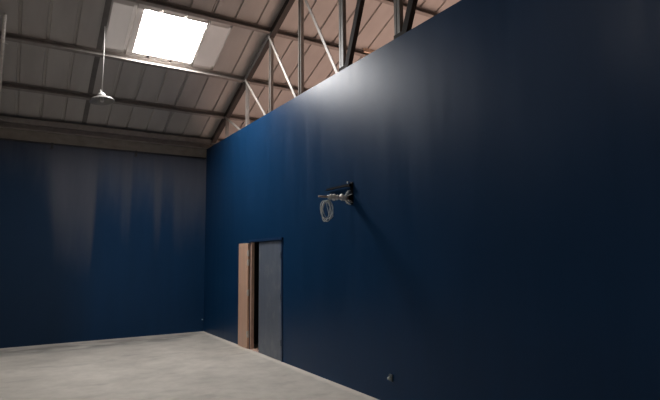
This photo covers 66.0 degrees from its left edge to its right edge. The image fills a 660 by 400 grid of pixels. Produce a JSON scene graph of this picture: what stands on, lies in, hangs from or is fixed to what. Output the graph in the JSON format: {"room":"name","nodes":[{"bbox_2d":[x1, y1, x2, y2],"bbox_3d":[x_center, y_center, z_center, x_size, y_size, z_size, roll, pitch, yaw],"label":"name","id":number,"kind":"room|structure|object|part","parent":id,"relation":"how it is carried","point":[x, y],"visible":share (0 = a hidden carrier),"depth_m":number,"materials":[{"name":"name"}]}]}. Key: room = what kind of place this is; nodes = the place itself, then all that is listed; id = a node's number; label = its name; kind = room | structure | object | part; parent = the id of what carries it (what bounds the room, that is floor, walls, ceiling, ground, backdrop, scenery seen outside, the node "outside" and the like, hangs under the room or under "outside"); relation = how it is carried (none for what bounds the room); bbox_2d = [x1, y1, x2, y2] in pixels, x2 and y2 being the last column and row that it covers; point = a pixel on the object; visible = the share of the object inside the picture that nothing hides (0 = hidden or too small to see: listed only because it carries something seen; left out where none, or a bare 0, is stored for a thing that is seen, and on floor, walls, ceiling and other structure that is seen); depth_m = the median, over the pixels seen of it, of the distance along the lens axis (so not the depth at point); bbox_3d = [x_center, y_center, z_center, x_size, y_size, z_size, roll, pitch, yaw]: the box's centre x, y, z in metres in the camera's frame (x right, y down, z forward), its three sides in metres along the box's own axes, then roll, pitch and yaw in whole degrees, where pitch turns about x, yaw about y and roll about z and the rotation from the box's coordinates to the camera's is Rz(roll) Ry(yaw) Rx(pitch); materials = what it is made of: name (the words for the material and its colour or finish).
{"room":"studio","nodes":[
{"label":"studio","id":0,"kind":"room"},
{"bbox_2d":[0,115,221,347],"bbox_3d":[-3.055,0.803,12.314,18.000,4.620,0.200,3,-7,-31],"label":"wall","id":1,"kind":"structure","parent":0,"point":[96,244],"depth_m":10.98,"materials":[{"name":"blue paint"}]},
{"bbox_2d":[0,138,205,158],"bbox_3d":[-6.820,-1.196,10.104,8.880,0.130,0.036,3,-7,-31],"label":"conduit","id":2,"kind":"object","parent":1,"relation":"attached to","point":[52,144],"visible":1,"depth_m":11.15,"materials":[{"name":"metal"}]},
{"bbox_2d":[0,116,219,148],"bbox_3d":[-2.990,-1.360,12.417,18.000,0.220,0.100,3,-7,-31],"label":"beam","id":3,"kind":"structure","parent":1,"relation":"attached to","point":[6,122],"depth_m":11.16,"materials":[{"name":"grey metal"}]},
{"bbox_2d":[0,331,378,399],"bbox_3d":[1.797,2.253,4.157,18.400,0.150,18.800,3,-7,-31],"label":"floor","id":4,"kind":"structure","parent":0,"point":[201,365],"depth_m":7.66,"materials":[{"name":"concrete"}]},
{"bbox_2d":[0,0,460,139],"bbox_3d":[1.703,-4.270,4.943,18.200,3.993,18.940,3,-7,-31],"label":"ceiling","id":5,"kind":"structure","parent":0,"point":[224,48],"depth_m":10.04,"materials":[{"name":"beige metal"}]},
{"bbox_2d":[82,0,111,122],"bbox_3d":[-3.052,-3.940,7.479,0.090,3.684,8.855,3,-7,-31],"label":"beam","id":6,"kind":"structure","parent":5,"relation":"attached to","point":[107,6],"depth_m":9.50,"materials":[{"name":"grey metal"}]},
{"bbox_2d":[89,26,114,104],"bbox_3d":[-3.927,-2.353,8.821,0.402,1.382,0.405,3,-7,-31],"label":"pendant lamp","id":7,"kind":"object","parent":5,"relation":"hanging from","point":[101,98],"visible":1,"depth_m":8.80,"materials":[{"name":"white metal"}]},
{"bbox_3d":[-3.922,-1.728,8.752,0.402,0.125,0.405,3,-7,-31],"label":"lamp shade","id":8,"kind":"part","parent":7,"relation":"part of","materials":[{"name":"grey metal"}]},
{"bbox_3d":[-3.935,-2.458,8.833,0.022,1.169,0.015,3,-7,-31],"label":"cord","id":9,"kind":"part","parent":7,"relation":"part of","materials":[{"name":"white metal"}]},
{"bbox_2d":[0,31,308,92],"bbox_3d":[-1.908,-2.558,10.745,18.000,0.142,0.113,3,-7,-31],"label":"roof beam","id":10,"kind":"structure","parent":5,"relation":"attached to","point":[18,38],"depth_m":9.67,"materials":[{"name":"grey metal"}]},
{"bbox_2d":[0,13,7,119],"bbox_3d":[-5.892,-2.278,9.135,0.114,1.166,2.604,4,-8,-34],"label":"roof truss","id":11,"kind":"object","parent":10,"relation":"attached to","point":[2,40],"visible":1,"depth_m":8.62,"materials":[{"name":"metal"}]},
{"bbox_2d":[133,9,207,63],"bbox_3d":[-2.986,-3.034,9.457,1.140,0.465,1.030,3,-7,-31],"label":"window","id":12,"kind":"structure","parent":5,"relation":"attached to","point":[160,35],"depth_m":9.43,"materials":[{"name":"white glass"}]},
{"bbox_2d":[211,0,417,144],"bbox_3d":[-0.274,-3.681,8.407,0.108,4.171,10.192,3,-7,-31],"label":"roof truss","id":13,"kind":"object","parent":5,"relation":"attached to","point":[346,56],"visible":0.5,"depth_m":8.68,"materials":[{"name":"metal"}]},
{"bbox_3d":[-4.158,-3.908,6.057,0.107,4.171,10.192,3,-7,-31],"label":"roof truss","id":14,"kind":"object","parent":5,"relation":"attached to","visible":0},
{"bbox_2d":[2,81,258,122],"bbox_3d":[-2.522,-1.949,11.700,18.000,0.142,0.113,3,-7,-31],"label":"roof beam","id":15,"kind":"structure","parent":14,"relation":"attached to","point":[5,84],"depth_m":10.66,"materials":[{"name":"grey metal"}]},
{"bbox_2d":[127,0,373,56],"bbox_3d":[-1.211,-3.284,9.663,18.000,0.230,0.158,3,-7,-31],"label":"roof beam","id":16,"kind":"structure","parent":14,"relation":"attached to","point":[160,4],"depth_m":9.36,"materials":[{"name":"grey metal"}]},
{"bbox_2d":[375,0,437,17],"bbox_3d":[-0.567,-3.887,8.657,18.000,0.142,0.113,3,-7,-31],"label":"roof beam","id":17,"kind":"structure","parent":14,"relation":"attached to","point":[419,10],"depth_m":10.05,"materials":[{"name":"grey metal"}]},
{"bbox_2d":[254,242,258,343],"bbox_3d":[-0.564,1.556,9.509,1.290,2.460,2.400,3,-7,-31],"label":"wall","id":18,"kind":"structure","parent":0,"point":[256,251],"depth_m":10.25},
{"bbox_2d":[203,0,659,399],"bbox_3d":[1.807,0.014,4.425,0.070,4.360,18.400,3,-7,-31],"label":"wall","id":19,"kind":"structure","parent":0,"point":[498,238],"depth_m":5.00,"materials":[{"name":"blue paint"}]},
{"bbox_2d":[238,237,282,361],"bbox_3d":[-1.250,1.745,9.300,0.180,2.050,1.915,3,-7,-31],"label":"door","id":20,"kind":"structure","parent":19,"relation":"in","point":[270,335],"depth_m":9.09,"materials":[{"name":"metal"}]},
{"bbox_2d":[318,182,352,203],"bbox_3d":[-0.079,-0.079,6.975,0.525,0.308,0.650,3,-7,-31],"label":"wall bracket","id":21,"kind":"object","parent":19,"relation":"attached to","point":[350,197],"visible":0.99,"depth_m":6.84,"materials":[{"name":"black metal"}]},
{"bbox_2d":[320,200,332,221],"bbox_3d":[-0.045,0.143,6.623,0.248,0.288,0.093,4,-8,-35],"label":"cable coil","id":22,"kind":"object","parent":21,"relation":"hanging from","point":[330,213],"visible":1,"depth_m":6.62,"materials":[{"name":"grey plastic"}]},
{"bbox_3d":[0.111,-0.172,7.107,0.052,0.048,0.640,3,-7,-31],"label":"rail","id":23,"kind":"part","parent":21,"relation":"part of","materials":[{"name":"black metal"}]},
{"bbox_2d":[327,190,351,204],"bbox_3d":[0.129,-0.043,6.732,0.370,0.211,0.119,3,-7,-31],"label":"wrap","id":24,"kind":"object","parent":21,"relation":"attached to","point":[333,197],"visible":1,"depth_m":6.73,"materials":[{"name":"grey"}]},
{"bbox_3d":[0.267,-0.093,6.840,0.075,0.300,0.060,3,-7,-31],"label":"wall plate","id":25,"kind":"part","parent":21,"relation":"part of","materials":[{"name":"black metal"}]},
{"bbox_2d":[387,374,392,381],"bbox_3d":[0.702,2.079,5.940,0.045,0.080,0.060,3,-7,-31],"label":"wall socket","id":26,"kind":"object","parent":19,"relation":"attached to","point":[390,378],"visible":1,"depth_m":5.93,"materials":[{"name":"grey plastic"}]}
]}

